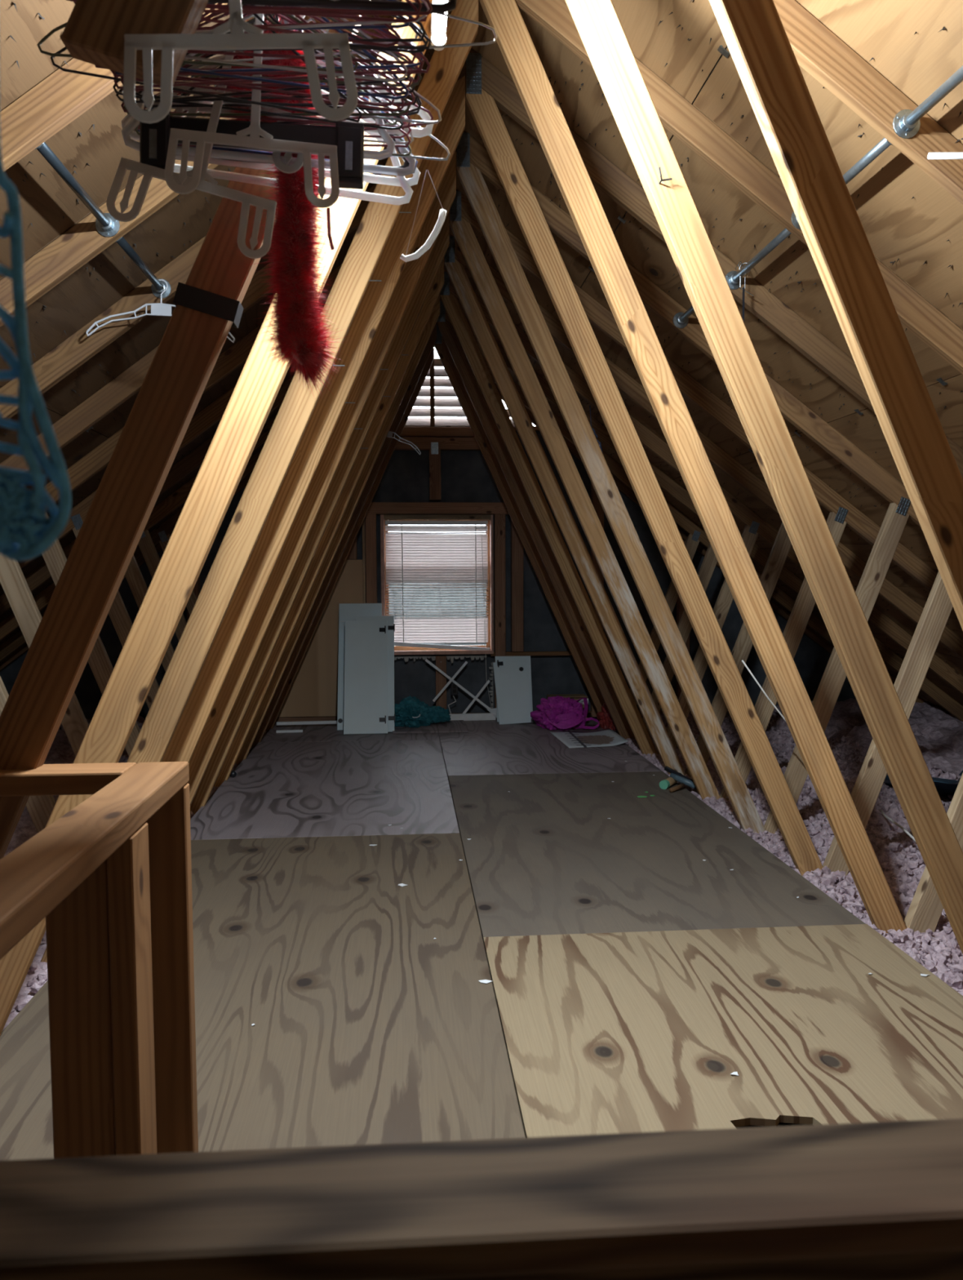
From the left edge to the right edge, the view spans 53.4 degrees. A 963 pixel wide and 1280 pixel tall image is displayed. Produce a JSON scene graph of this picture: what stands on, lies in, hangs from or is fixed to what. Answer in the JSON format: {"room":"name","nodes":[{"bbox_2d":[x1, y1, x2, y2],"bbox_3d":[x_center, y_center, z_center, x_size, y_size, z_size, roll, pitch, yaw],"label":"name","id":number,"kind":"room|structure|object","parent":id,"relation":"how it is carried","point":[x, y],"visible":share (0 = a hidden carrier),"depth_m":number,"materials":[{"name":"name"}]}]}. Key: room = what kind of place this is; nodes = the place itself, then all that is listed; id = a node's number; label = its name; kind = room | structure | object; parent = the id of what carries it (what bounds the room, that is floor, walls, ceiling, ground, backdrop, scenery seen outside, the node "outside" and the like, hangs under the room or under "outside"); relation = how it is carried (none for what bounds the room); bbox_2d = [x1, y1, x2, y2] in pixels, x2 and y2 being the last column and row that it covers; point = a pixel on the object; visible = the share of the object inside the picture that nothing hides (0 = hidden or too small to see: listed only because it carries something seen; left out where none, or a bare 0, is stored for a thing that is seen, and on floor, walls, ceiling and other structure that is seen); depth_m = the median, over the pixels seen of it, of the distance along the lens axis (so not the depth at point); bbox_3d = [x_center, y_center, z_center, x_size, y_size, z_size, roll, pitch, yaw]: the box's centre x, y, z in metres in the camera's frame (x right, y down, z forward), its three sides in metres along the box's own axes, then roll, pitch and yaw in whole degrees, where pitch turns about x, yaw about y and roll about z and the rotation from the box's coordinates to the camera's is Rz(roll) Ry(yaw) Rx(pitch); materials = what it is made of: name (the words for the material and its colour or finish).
{"room":"attic","nodes":[
{"label":"attic","id":0,"kind":"room"},
{"bbox_2d":[0,346,856,729],"bbox_3d":[-0.372,-0.790,7.494,8.200,3.183,0.130,-1,4,-5],"label":"wall","id":1,"kind":"structure","parent":0,"point":[451,474],"depth_m":7.54,"materials":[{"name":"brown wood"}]},
{"bbox_2d":[380,514,493,654],"bbox_3d":[-0.349,-0.434,7.539,0.877,1.090,0.150,-1,4,-5],"label":"window","id":2,"kind":"structure","parent":1,"relation":"in","point":[398,650],"depth_m":7.56,"materials":[{"name":"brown wood"}]},
{"bbox_2d":[385,520,491,706],"bbox_3d":[-0.337,-0.202,7.512,0.819,1.460,0.067,-1,4,-5],"label":"window blind","id":3,"kind":"object","parent":2,"relation":"attached to","point":[412,558],"visible":0.97,"depth_m":7.51,"materials":[{"name":"white paint"}]},
{"bbox_2d":[404,358,539,431],"bbox_3d":[-0.379,-1.946,7.440,1.900,0.610,0.085,-1,4,-5],"label":"window","id":4,"kind":"structure","parent":1,"relation":"in","point":[431,382],"depth_m":7.45,"materials":[{"name":"plastic"}]},
{"bbox_2d":[0,717,962,1160],"bbox_3d":[-0.029,0.983,3.405,8.197,0.170,8.547,-1,4,-5],"label":"floor","id":5,"kind":"structure","parent":0,"point":[632,972],"depth_m":2.73,"materials":[{"name":"grey wood"}]},
{"bbox_2d":[0,761,198,1158],"bbox_3d":[-0.914,0.653,1.128,0.880,0.791,1.165,-1,4,-5],"label":"guard","id":6,"kind":"object","parent":5,"relation":"on","point":[110,879],"visible":0.91,"depth_m":1.38,"materials":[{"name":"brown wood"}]},
{"bbox_2d":[60,0,208,85],"bbox_3d":[0.143,-0.364,1.088,8.240,3.198,0.042,-1,4,-5],"label":"roof truss","id":7,"kind":"object","parent":5,"relation":"on","point":[94,32],"visible":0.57,"depth_m":1.01,"materials":[{"name":"brown wood"}]},
{"bbox_2d":[279,17,288,23],"bbox_3d":[-0.265,-0.991,0.912,0.050,0.172,1.385,-1,4,-5],"label":"rod","id":8,"kind":"object","parent":7,"relation":"attached to","point":[285,21],"visible":0.02,"depth_m":1.46,"materials":[{"name":"metal"}]},
{"bbox_2d":[0,135,71,560],"bbox_3d":[-0.254,-0.459,0.402,0.130,0.849,0.022,-1,4,-5],"label":"scarf","id":9,"kind":"object","parent":8,"relation":"hanging from","point":[26,532],"visible":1,"depth_m":0.43,"materials":[{"name":"fabric"}]},
{"bbox_2d":[106,51,276,258],"bbox_3d":[-0.415,-0.760,1.361,0.240,0.423,0.004,0,4,-3],"label":"hanger","id":10,"kind":"object","parent":8,"relation":"hanging from","point":[149,171],"visible":0.88,"depth_m":1.36,"materials":[{"name":"white plastic"}]},
{"bbox_2d":[36,5,358,71],"bbox_3d":[-0.368,-0.860,1.252,0.414,0.209,0.009,1,4,-5],"label":"wire hanger","id":11,"kind":"object","parent":8,"relation":"hanging from","point":[291,16],"visible":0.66,"depth_m":1.26,"materials":[{"name":"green metal"}]},
{"bbox_2d":[49,4,362,122],"bbox_3d":[-0.370,-0.845,1.301,0.411,0.244,0.009,-1,4,-10],"label":"wire hanger","id":12,"kind":"object","parent":8,"relation":"hanging from","point":[256,15],"visible":0.62,"depth_m":1.31,"materials":[{"name":"black metal"}]},
{"bbox_2d":[66,0,400,47],"bbox_3d":[-0.292,-0.848,1.145,0.395,0.218,0.008,-1,4,-15],"label":"wire hanger","id":13,"kind":"object","parent":8,"relation":"hanging from","point":[202,19],"visible":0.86,"depth_m":1.17,"materials":[{"name":"red metal"}]},
{"bbox_2d":[123,0,358,123],"bbox_3d":[-0.247,-0.738,0.973,0.237,0.418,0.004,-1,4,-6],"label":"hanger","id":14,"kind":"object","parent":8,"relation":"hanging from","point":[219,38],"visible":1,"depth_m":0.98,"materials":[{"name":"white plastic"}]},
{"bbox_2d":[94,2,395,106],"bbox_3d":[-0.320,-0.851,1.297,0.406,0.232,0.007,-1,4,-5],"label":"wire hanger","id":15,"kind":"object","parent":8,"relation":"hanging from","point":[300,18],"visible":0.47,"depth_m":1.31,"materials":[{"name":"red metal"}]},
{"bbox_2d":[73,0,422,15],"bbox_3d":[-0.276,-0.848,1.137,0.410,0.218,0.008,-1,4,-6],"label":"wire hanger","id":16,"kind":"object","parent":8,"relation":"hanging from","point":[244,11],"visible":0.65,"depth_m":1.15,"materials":[{"name":"red metal"}]},
{"bbox_2d":[164,4,339,208],"bbox_3d":[-0.321,-0.789,1.330,0.240,0.360,0.004,-1,4,-6],"label":"hanger","id":17,"kind":"object","parent":8,"relation":"hanging from","point":[255,131],"visible":1,"depth_m":1.33,"materials":[{"name":"white plastic"}]},
{"bbox_2d":[139,4,364,189],"bbox_3d":[-0.327,-0.820,1.376,0.316,0.307,0.030,1,4,-5],"label":"hanger","id":18,"kind":"object","parent":8,"relation":"hanging from","point":[348,137],"visible":0.61,"depth_m":1.38,"materials":[{"name":"black plastic"}]},
{"bbox_2d":[110,4,404,111],"bbox_3d":[-0.307,-0.867,1.340,0.405,0.206,0.010,0,4,-13],"label":"wire hanger","id":19,"kind":"object","parent":8,"relation":"hanging from","point":[222,15],"visible":0.46,"depth_m":1.35,"materials":[{"name":"red metal"}]},
{"bbox_2d":[112,13,403,129],"bbox_3d":[-0.318,-0.859,1.374,0.410,0.226,0.009,-1,4,-8],"label":"wire hanger","id":20,"kind":"object","parent":8,"relation":"hanging from","point":[271,16],"visible":0.47,"depth_m":1.38,"materials":[{"name":"black metal"}]},
{"bbox_2d":[120,17,395,159],"bbox_3d":[-0.333,-0.845,1.418,0.409,0.264,0.012,0,4,1],"label":"hanger","id":21,"kind":"object","parent":8,"relation":"hanging from","point":[368,154],"visible":0.3,"depth_m":1.42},
{"bbox_2d":[113,3,413,90],"bbox_3d":[-0.298,-0.864,1.307,0.412,0.208,0.009,1,4,0],"label":"wire hanger","id":22,"kind":"object","parent":8,"relation":"hanging from","point":[210,15],"visible":0.48,"depth_m":1.31,"materials":[{"name":"red metal"}]},
{"bbox_2d":[113,5,415,106],"bbox_3d":[-0.305,-0.872,1.358,0.421,0.200,0.009,-1,4,-8],"label":"wire hanger","id":23,"kind":"object","parent":8,"relation":"hanging from","point":[246,15],"visible":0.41,"depth_m":1.36,"materials":[{"name":"red metal"}]},
{"bbox_2d":[115,5,415,102],"bbox_3d":[-0.307,-0.868,1.349,0.428,0.206,0.010,-1,4,2],"label":"wire hanger","id":24,"kind":"object","parent":8,"relation":"hanging from","point":[356,51],"visible":0.33,"depth_m":1.35,"materials":[{"name":"black metal"}]},
{"bbox_2d":[120,15,411,128],"bbox_3d":[-0.313,-0.864,1.392,0.419,0.220,0.008,-1,4,-4],"label":"wire hanger","id":25,"kind":"object","parent":8,"relation":"hanging from","point":[265,19],"visible":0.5,"depth_m":1.40,"materials":[{"name":"red metal"}]},
{"bbox_2d":[123,15,410,115],"bbox_3d":[-0.312,-0.867,1.383,0.416,0.212,0.009,-1,4,-1],"label":"wire hanger","id":26,"kind":"object","parent":8,"relation":"hanging from","point":[272,21],"visible":0.41,"depth_m":1.39,"materials":[{"name":"red metal"}]},
{"bbox_2d":[120,13,416,176],"bbox_3d":[-0.311,-0.845,1.441,0.440,0.268,0.012,-2,4,-21],"label":"hanger","id":27,"kind":"object","parent":8,"relation":"hanging from","point":[133,123],"visible":0.3,"depth_m":1.44,"materials":[{"name":"plastic"}]},
{"bbox_2d":[222,14,355,402],"bbox_3d":[-0.306,-0.667,1.472,0.180,0.584,0.227,3,5,40],"label":"feather boa","id":28,"kind":"object","parent":27,"relation":"hanging from","point":[300,335],"visible":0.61,"depth_m":1.49,"materials":[{"name":"red fur"}]},
{"bbox_2d":[115,2,424,75],"bbox_3d":[-0.286,-0.862,1.282,0.417,0.210,0.008,0,4,-3],"label":"wire hanger","id":29,"kind":"object","parent":8,"relation":"hanging from","point":[411,43],"visible":0.39,"depth_m":1.29,"materials":[{"name":"red metal"}]},
{"bbox_2d":[138,4,411,102],"bbox_3d":[-0.293,-0.865,1.325,0.397,0.208,0.009,0,4,8],"label":"wire hanger","id":30,"kind":"object","parent":8,"relation":"hanging from","point":[344,32],"visible":0.33,"depth_m":1.33,"materials":[{"name":"black metal"}]},
{"bbox_2d":[120,3,431,88],"bbox_3d":[-0.276,-0.852,1.274,0.414,0.228,0.008,0,4,-1],"label":"wire hanger","id":31,"kind":"object","parent":8,"relation":"hanging from","point":[204,15],"visible":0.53,"depth_m":1.28,"materials":[{"name":"red metal"}]},
{"bbox_2d":[133,14,417,174],"bbox_3d":[-0.320,-0.862,1.501,0.439,0.241,0.011,-1,4,-7],"label":"hanger","id":32,"kind":"object","parent":8,"relation":"hanging from","point":[366,98],"visible":0.07,"depth_m":1.50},
{"bbox_2d":[136,14,417,107],"bbox_3d":[-0.300,-0.879,1.401,0.418,0.190,0.009,1,4,2],"label":"wire hanger","id":33,"kind":"object","parent":8,"relation":"hanging from","point":[277,16],"visible":0.29,"depth_m":1.41,"materials":[{"name":"black metal"}]},
{"bbox_2d":[169,85,310,173],"bbox_3d":[-0.369,-0.838,1.426,0.226,0.276,0.004,0,4,-2],"label":"hanger","id":34,"kind":"object","parent":33,"relation":"hanging from","point":[286,168],"visible":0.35,"depth_m":1.43,"materials":[{"name":"white plastic"}]},
{"bbox_2d":[172,16,441,124],"bbox_3d":[-0.264,-0.868,1.402,0.410,0.224,0.009,0,4,1],"label":"wire hanger","id":35,"kind":"object","parent":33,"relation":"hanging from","point":[311,19],"visible":0.32,"depth_m":1.40,"materials":[{"name":"metal"}]},
{"bbox_2d":[135,13,422,112],"bbox_3d":[-0.293,-0.870,1.367,0.414,0.204,0.009,-2,4,-9],"label":"wire hanger","id":36,"kind":"object","parent":8,"relation":"hanging from","point":[264,15],"visible":0.34,"depth_m":1.38,"materials":[{"name":"black metal"}]},
{"bbox_2d":[139,15,433,137],"bbox_3d":[-0.289,-0.886,1.457,0.442,0.189,0.013,0,4,-13],"label":"hanger","id":37,"kind":"object","parent":8,"relation":"hanging from","point":[416,132],"visible":0.19,"depth_m":1.49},
{"bbox_2d":[173,102,413,205],"bbox_3d":[-0.333,-0.856,1.583,0.438,0.264,0.013,0,4,-1],"label":"hanger","id":38,"kind":"object","parent":8,"relation":"hanging from","point":[216,174],"visible":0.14,"depth_m":1.59,"materials":[{"name":"plastic"}]},
{"bbox_2d":[179,7,408,99],"bbox_3d":[-0.301,-0.851,1.263,0.411,0.229,0.009,-1,4,-12],"label":"wire hanger","id":39,"kind":"object","parent":8,"relation":"hanging from","point":[325,19],"visible":0.43,"depth_m":1.28,"materials":[{"name":"purple metal"}]},
{"bbox_2d":[184,17,408,82],"bbox_3d":[-0.297,-0.854,1.247,0.401,0.220,0.009,-1,4,-8],"label":"wire hanger","id":40,"kind":"object","parent":8,"relation":"hanging from","point":[359,30],"visible":0.47,"depth_m":1.26,"materials":[{"name":"metal"}]},
{"bbox_2d":[173,88,420,186],"bbox_3d":[-0.315,-0.870,1.556,0.431,0.233,0.013,-1,4,-10],"label":"hanger","id":41,"kind":"object","parent":8,"relation":"hanging from","point":[382,180],"visible":0.1,"depth_m":1.57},
{"bbox_2d":[400,169,446,262],"bbox_3d":[-0.096,-0.700,1.578,0.078,0.153,0.016,-1,4,-5],"label":"hanger arm","id":42,"kind":"object","parent":41,"relation":"hanging from","point":[439,224],"visible":1,"depth_m":1.57,"materials":[{"name":"white plastic"}]},
{"bbox_2d":[175,6,421,82],"bbox_3d":[-0.290,-0.875,1.333,0.410,0.190,0.009,0,4,0],"label":"wire hanger","id":43,"kind":"object","parent":8,"relation":"hanging from","point":[406,56],"visible":0.27,"depth_m":1.34,"materials":[{"name":"red metal"}]},
{"bbox_2d":[177,14,423,75],"bbox_3d":[-0.275,-0.852,1.258,0.395,0.226,0.009,-1,4,-5],"label":"wire hanger","id":44,"kind":"object","parent":8,"relation":"hanging from","point":[377,30],"visible":0.42,"depth_m":1.27,"materials":[{"name":"red metal"}]},
{"bbox_2d":[180,13,421,124],"bbox_3d":[-0.295,-0.865,1.409,0.413,0.221,0.008,0,4,2],"label":"wire hanger","id":45,"kind":"object","parent":8,"relation":"hanging from","point":[221,66],"visible":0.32,"depth_m":1.41,"materials":[{"name":"black metal"}]},
{"bbox_2d":[186,15,416,64],"bbox_3d":[-0.294,-0.853,1.214,0.424,0.218,0.008,1,4,-4],"label":"wire hanger","id":46,"kind":"object","parent":8,"relation":"hanging from","point":[386,30],"visible":0.39,"depth_m":1.23,"materials":[{"name":"red metal"}]},
{"bbox_2d":[179,4,424,71],"bbox_3d":[-0.288,-0.876,1.316,0.413,0.186,0.010,-2,4,-3],"label":"wire hanger","id":47,"kind":"object","parent":8,"relation":"hanging from","point":[217,14],"visible":0.11,"depth_m":1.32,"materials":[{"name":"red metal"}]},
{"bbox_2d":[183,3,422,87],"bbox_3d":[-0.292,-0.863,1.291,0.419,0.208,0.009,-2,4,-8],"label":"wire hanger","id":48,"kind":"object","parent":8,"relation":"hanging from","point":[354,32],"visible":0.3,"depth_m":1.31,"materials":[{"name":"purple metal"}]},
{"bbox_2d":[195,0,411,31],"bbox_3d":[-0.291,-0.866,1.223,0.410,0.194,0.009,0,4,8],"label":"wire hanger","id":49,"kind":"object","parent":8,"relation":"hanging from","point":[396,26],"visible":0.33,"depth_m":1.21,"materials":[{"name":"red metal"}]},
{"bbox_2d":[195,0,429,33],"bbox_3d":[-0.277,-0.847,1.171,0.427,0.226,0.008,0,4,-2],"label":"wire hanger","id":50,"kind":"object","parent":8,"relation":"hanging from","point":[422,16],"visible":0.41,"depth_m":1.18,"materials":[{"name":"metal"}]},
{"bbox_2d":[196,0,427,30],"bbox_3d":[-0.275,-0.864,1.205,0.416,0.196,0.009,0,4,-2],"label":"wire hanger","id":51,"kind":"object","parent":8,"relation":"hanging from","point":[211,28],"visible":0.14,"depth_m":1.21,"materials":[{"name":"red metal"}]},
{"bbox_2d":[205,0,419,22],"bbox_3d":[-0.282,-0.859,1.162,0.412,0.199,0.009,-1,4,-4],"label":"wire hanger","id":52,"kind":"object","parent":8,"relation":"hanging from","point":[344,16],"visible":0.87,"depth_m":1.18,"materials":[{"name":"red metal"}]},
{"bbox_2d":[205,0,432,15],"bbox_3d":[-0.273,-0.861,1.154,0.428,0.195,0.009,0,4,-4],"label":"wire hanger","id":53,"kind":"object","parent":8,"relation":"hanging from","point":[220,6],"visible":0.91,"depth_m":1.16,"materials":[{"name":"red metal"}]},
{"bbox_2d":[195,21,450,160],"bbox_3d":[-0.255,-0.873,1.490,0.413,0.226,0.009,-1,4,-8],"label":"wire hanger","id":54,"kind":"object","parent":8,"relation":"hanging from","point":[392,107],"visible":0.16,"depth_m":1.52,"materials":[{"name":"metal"}]},
{"bbox_2d":[208,0,457,13],"bbox_3d":[-0.265,-0.858,1.150,0.480,0.203,0.011,-1,4,-10],"label":"hanger","id":55,"kind":"object","parent":8,"relation":"hanging from","point":[437,8],"visible":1,"depth_m":1.17,"materials":[{"name":"plastic"}]},
{"bbox_2d":[183,0,497,65],"bbox_3d":[-0.196,-0.902,1.356,0.448,0.210,0.009,-1,4,-11],"label":"wire hanger","id":56,"kind":"object","parent":8,"relation":"hanging from","point":[251,15],"visible":0.52,"depth_m":1.39,"materials":[{"name":"metal"}]},
{"bbox_2d":[348,0,426,42],"bbox_3d":[-0.278,-0.852,1.189,0.411,0.216,0.008,-1,4,-1],"label":"wire hanger","id":57,"kind":"object","parent":8,"relation":"hanging from","point":[419,23],"visible":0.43,"depth_m":1.20,"materials":[{"name":"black metal"}]},
{"bbox_2d":[350,15,427,53],"bbox_3d":[-0.281,-0.858,1.198,0.427,0.206,0.008,0,4,-8],"label":"wire hanger","id":58,"kind":"object","parent":8,"relation":"hanging from","point":[415,31],"visible":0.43,"depth_m":1.23,"materials":[{"name":"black metal"}]},
{"bbox_2d":[349,0,431,49],"bbox_3d":[-0.268,-0.845,1.182,0.414,0.231,0.008,-1,4,-9],"label":"wire hanger","id":59,"kind":"object","parent":8,"relation":"hanging from","point":[402,17],"visible":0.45,"depth_m":1.21,"materials":[{"name":"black metal"}]},
{"bbox_2d":[2,715,266,1031],"bbox_3d":[-2.658,0.893,3.147,2.880,0.256,8.370,-1,4,-5],"label":"insulation","id":60,"kind":"object","parent":5,"relation":"on","point":[60,752],"visible":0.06,"depth_m":4.06},
{"bbox_2d":[276,720,337,725],"bbox_3d":[-1.309,0.624,7.204,0.460,0.024,0.021,-1,4,-7],"label":"batten","id":61,"kind":"object","parent":5,"relation":"on","point":[305,722],"visible":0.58,"depth_m":7.20,"materials":[{"name":"paint"}]},
{"bbox_2d":[337,603,382,730],"bbox_3d":[-0.914,0.191,7.198,0.325,0.922,0.415,-1,4,-5],"label":"door","id":62,"kind":"structure","parent":5,"relation":"on","point":[347,611],"depth_m":7.29,"materials":[{"name":"white paint"}]},
{"bbox_2d":[343,620,387,734],"bbox_3d":[-0.844,0.266,6.995,0.315,0.799,0.360,-1,4,-5],"label":"door","id":63,"kind":"structure","parent":5,"relation":"on","point":[366,642],"depth_m":6.98,"materials":[{"name":"white paint"}]},
{"bbox_2d":[355,615,395,732],"bbox_3d":[-0.785,0.244,7.073,0.291,0.833,0.370,-1,4,-5],"label":"door","id":64,"kind":"structure","parent":5,"relation":"on","point":[391,625],"depth_m":7.10,"materials":[{"name":"white paint"}]},
{"bbox_2d":[392,720,467,733],"bbox_3d":[-0.389,0.647,7.149,0.542,0.012,0.517,-1,4,-5],"label":"scrap","id":65,"kind":"object","parent":5,"relation":"on","point":[455,726],"visible":0.7,"depth_m":7.02,"materials":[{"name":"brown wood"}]},
{"bbox_2d":[394,695,451,727],"bbox_3d":[-0.485,0.523,7.221,0.477,0.220,0.332,-3,5,-36],"label":"cloth bag","id":66,"kind":"object","parent":65,"relation":"on","point":[411,712],"visible":0.96,"depth_m":7.10,"materials":[{"name":"teal fabric"}]},
{"bbox_2d":[0,130,921,860],"bbox_3d":[-0.101,-0.562,4.122,8.240,3.198,0.042,-1,4,-5],"label":"roof truss","id":67,"kind":"object","parent":5,"relation":"on","point":[471,161],"visible":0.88,"depth_m":4.08,"materials":[{"name":"brown wood"}]},
{"bbox_2d":[425,658,497,717],"bbox_3d":[-0.127,0.388,7.490,0.626,0.486,0.056,0,4,-1],"label":"lattice piece","id":68,"kind":"object","parent":5,"relation":"on","point":[451,679],"visible":0.8,"depth_m":7.49,"materials":[{"name":"white paint"}]},
{"bbox_2d":[0,324,924,739],"bbox_3d":[-0.345,-0.760,7.155,8.240,3.198,0.042,-1,4,-5],"label":"roof truss","id":69,"kind":"object","parent":5,"relation":"on","point":[161,535],"visible":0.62,"depth_m":7.14,"materials":[{"name":"brown wood"}]},
{"bbox_2d":[448,712,496,720],"bbox_3d":[-0.152,0.603,7.477,0.530,0.055,0.021,-1,4,-7],"label":"board","id":70,"kind":"object","parent":5,"relation":"on","point":[488,716],"visible":0.56,"depth_m":7.48,"materials":[{"name":"paint"}]},
{"bbox_2d":[0,1118,962,1279],"bbox_3d":[0.117,0.683,0.534,1.649,0.802,0.087,0,4,-4],"label":"guard rail","id":71,"kind":"object","parent":5,"relation":"on","point":[879,1200],"visible":1,"depth_m":0.48,"materials":[{"name":"brown wood"}]},
{"bbox_2d":[0,0,962,1035],"bbox_3d":[0.046,-0.443,2.288,8.240,3.198,0.068,-1,4,-5],"label":"roof truss","id":72,"kind":"object","parent":5,"relation":"on","point":[57,100],"visible":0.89,"depth_m":2.28,"materials":[{"name":"brown wood"}]},
{"bbox_2d":[431,0,448,51],"bbox_3d":[-0.064,-1.477,1.930,0.108,0.471,0.575,0,4,7],"label":"lamp","id":73,"kind":"object","parent":72,"relation":"hanging from","point":[438,37],"visible":0.83,"depth_m":1.97,"materials":[{"name":"white"}]},
{"bbox_2d":[893,65,962,138],"bbox_3d":[1.048,-1.226,2.026,0.068,0.067,0.572,-1,4,-5],"label":"closet rod","id":74,"kind":"object","parent":72,"relation":"attached to","point":[906,123],"visible":1,"depth_m":2.24,"materials":[{"name":"metal"}]},
{"bbox_2d":[0,0,962,962],"bbox_3d":[-0.003,-0.483,2.908,8.240,3.198,0.042,-1,4,-5],"label":"roof truss","id":75,"kind":"object","parent":5,"relation":"on","point":[82,242],"visible":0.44,"depth_m":2.86,"materials":[{"name":"brown wood"}]},
{"bbox_2d":[35,142,119,237],"bbox_3d":[-1.054,-1.176,2.474,0.068,0.067,0.572,-1,4,-5],"label":"closet rod","id":76,"kind":"object","parent":75,"relation":"attached to","point":[106,224],"visible":0.6,"depth_m":2.53,"materials":[{"name":"metal"}]},
{"bbox_2d":[115,236,171,298],"bbox_3d":[-1.103,-1.216,3.080,0.068,0.067,0.572,-1,4,-5],"label":"closet rod","id":77,"kind":"object","parent":75,"relation":"attached to","point":[160,286],"visible":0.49,"depth_m":3.16,"materials":[{"name":"metal"}]},
{"bbox_2d":[85,279,235,342],"bbox_3d":[-1.108,-1.143,3.310,0.505,0.205,0.007,1,4,-5],"label":"hanger","id":78,"kind":"object","parent":77,"relation":"hanging from","point":[160,308],"visible":0.77,"depth_m":3.30,"materials":[{"name":"plastic"}]},
{"bbox_2d":[725,227,791,289],"bbox_3d":[0.951,-1.305,3.240,0.068,0.067,0.572,-1,4,-5],"label":"closet rod","id":79,"kind":"object","parent":75,"relation":"attached to","point":[732,277],"visible":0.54,"depth_m":3.30,"materials":[{"name":"metal"}]},
{"bbox_2d":[791,137,893,230],"bbox_3d":[0.999,-1.266,2.633,0.068,0.067,0.572,-1,4,-5],"label":"closet rod","id":80,"kind":"object","parent":75,"relation":"attached to","point":[884,144],"visible":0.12,"depth_m":2.51,"materials":[{"name":"metal"}]},
{"bbox_2d":[0,0,962,859],"bbox_3d":[0.094,-0.404,1.696,8.240,3.198,0.044,-1,4,-5],"label":"roof truss","id":81,"kind":"object","parent":5,"relation":"on","point":[209,303],"visible":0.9,"depth_m":1.66,"materials":[{"name":"brown wood"}]},
{"bbox_2d":[0,47,962,909],"bbox_3d":[-0.052,-0.523,3.515,8.240,3.198,0.042,-1,4,-5],"label":"roof truss","id":82,"kind":"object","parent":5,"relation":"on","point":[482,86],"visible":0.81,"depth_m":3.47,"materials":[{"name":"brown wood"}]},
{"bbox_2d":[673,306,694,328],"bbox_3d":[0.882,-1.360,3.844,0.068,0.067,0.572,-1,4,-5],"label":"closet rod","id":83,"kind":"object","parent":82,"relation":"attached to","point":[681,320],"visible":0.47,"depth_m":4.11,"materials":[{"name":"metal"}]},
{"bbox_2d":[0,234,962,788],"bbox_3d":[-0.199,-0.642,5.335,8.240,3.198,0.042,-1,4,-5],"label":"roof truss","id":84,"kind":"object","parent":5,"relation":"on","point":[454,261],"visible":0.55,"depth_m":5.32,"materials":[{"name":"brown wood"}]},
{"bbox_2d":[0,269,962,769],"bbox_3d":[-0.247,-0.681,5.942,8.240,3.198,0.042,-1,4,-5],"label":"roof truss","id":85,"kind":"object","parent":5,"relation":"on","point":[756,526],"visible":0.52,"depth_m":5.93,"materials":[{"name":"brown wood"}]},
{"bbox_2d":[0,297,962,758],"bbox_3d":[-0.296,-0.721,6.548,8.240,3.198,0.042,-1,4,-5],"label":"roof truss","id":86,"kind":"object","parent":5,"relation":"on","point":[149,553],"visible":0.29,"depth_m":6.53,"materials":[{"name":"brown wood"}]},
{"bbox_2d":[41,189,955,818],"bbox_3d":[-0.150,-0.602,4.728,8.240,3.198,0.042,-1,4,-5],"label":"roof truss","id":87,"kind":"object","parent":5,"relation":"on","point":[463,219],"visible":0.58,"depth_m":4.70,"materials":[{"name":"brown wood"}]},
{"bbox_2d":[493,659,533,724],"bbox_3d":[0.241,0.400,7.384,0.283,0.484,0.215,-1,4,-6],"label":"door","id":88,"kind":"structure","parent":5,"relation":"on","point":[511,677],"depth_m":7.37,"materials":[{"name":"white paint"}]},
{"bbox_2d":[494,655,533,722],"bbox_3d":[0.253,0.380,7.465,0.280,0.499,0.176,-1,4,-5],"label":"door","id":89,"kind":"structure","parent":5,"relation":"on","point":[504,659],"depth_m":7.51,"materials":[{"name":"white paint"}]},
{"bbox_2d":[530,695,599,730],"bbox_3d":[0.606,0.528,7.156,0.494,0.234,0.456,-1,4,-5],"label":"tote bag","id":90,"kind":"object","parent":5,"relation":"on","point":[560,713],"visible":1,"depth_m":7.00,"materials":[{"name":"fabric"}]},
{"bbox_2d":[549,728,627,747],"bbox_3d":[0.736,0.670,6.602,0.440,0.033,0.671,-1,4,-5],"label":"poster","id":91,"kind":"object","parent":5,"relation":"on","point":[605,737],"visible":1,"depth_m":6.59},
{"bbox_2d":[596,702,617,730],"bbox_3d":[0.980,0.540,7.084,0.233,0.224,0.320,-1,4,-5],"label":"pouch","id":92,"kind":"object","parent":5,"relation":"on","point":[606,722],"visible":0.48,"depth_m":7.03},
{"bbox_2d":[596,697,962,995],"bbox_3d":[2.605,0.843,3.572,2.880,0.256,8.379,-1,4,-5],"label":"insulation","id":93,"kind":"object","parent":5,"relation":"on","point":[939,734],"visible":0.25,"depth_m":4.55},
{"bbox_2d":[884,770,962,796],"bbox_3d":[2.643,0.689,4.129,1.230,0.253,1.799,-1,4,-5],"label":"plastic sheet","id":94,"kind":"object","parent":93,"relation":"on","point":[944,787],"visible":0.36,"depth_m":4.55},
{"bbox_2d":[0,0,962,709],"bbox_3d":[-0.042,-0.526,3.381,8.644,3.260,9.000,-1,4,-5],"label":"ceiling","id":95,"kind":"structure","parent":0,"point":[913,226],"depth_m":3.17,"materials":[{"name":"brown wood"}]},
{"bbox_2d":[927,152,962,159],"bbox_3d":[1.143,-1.126,2.225,0.210,0.017,0.014,0,4,-2],"label":"tube","id":96,"kind":"object","parent":95,"relation":"attached to","point":[931,155],"visible":1,"depth_m":2.22,"materials":[{"name":"paint"}]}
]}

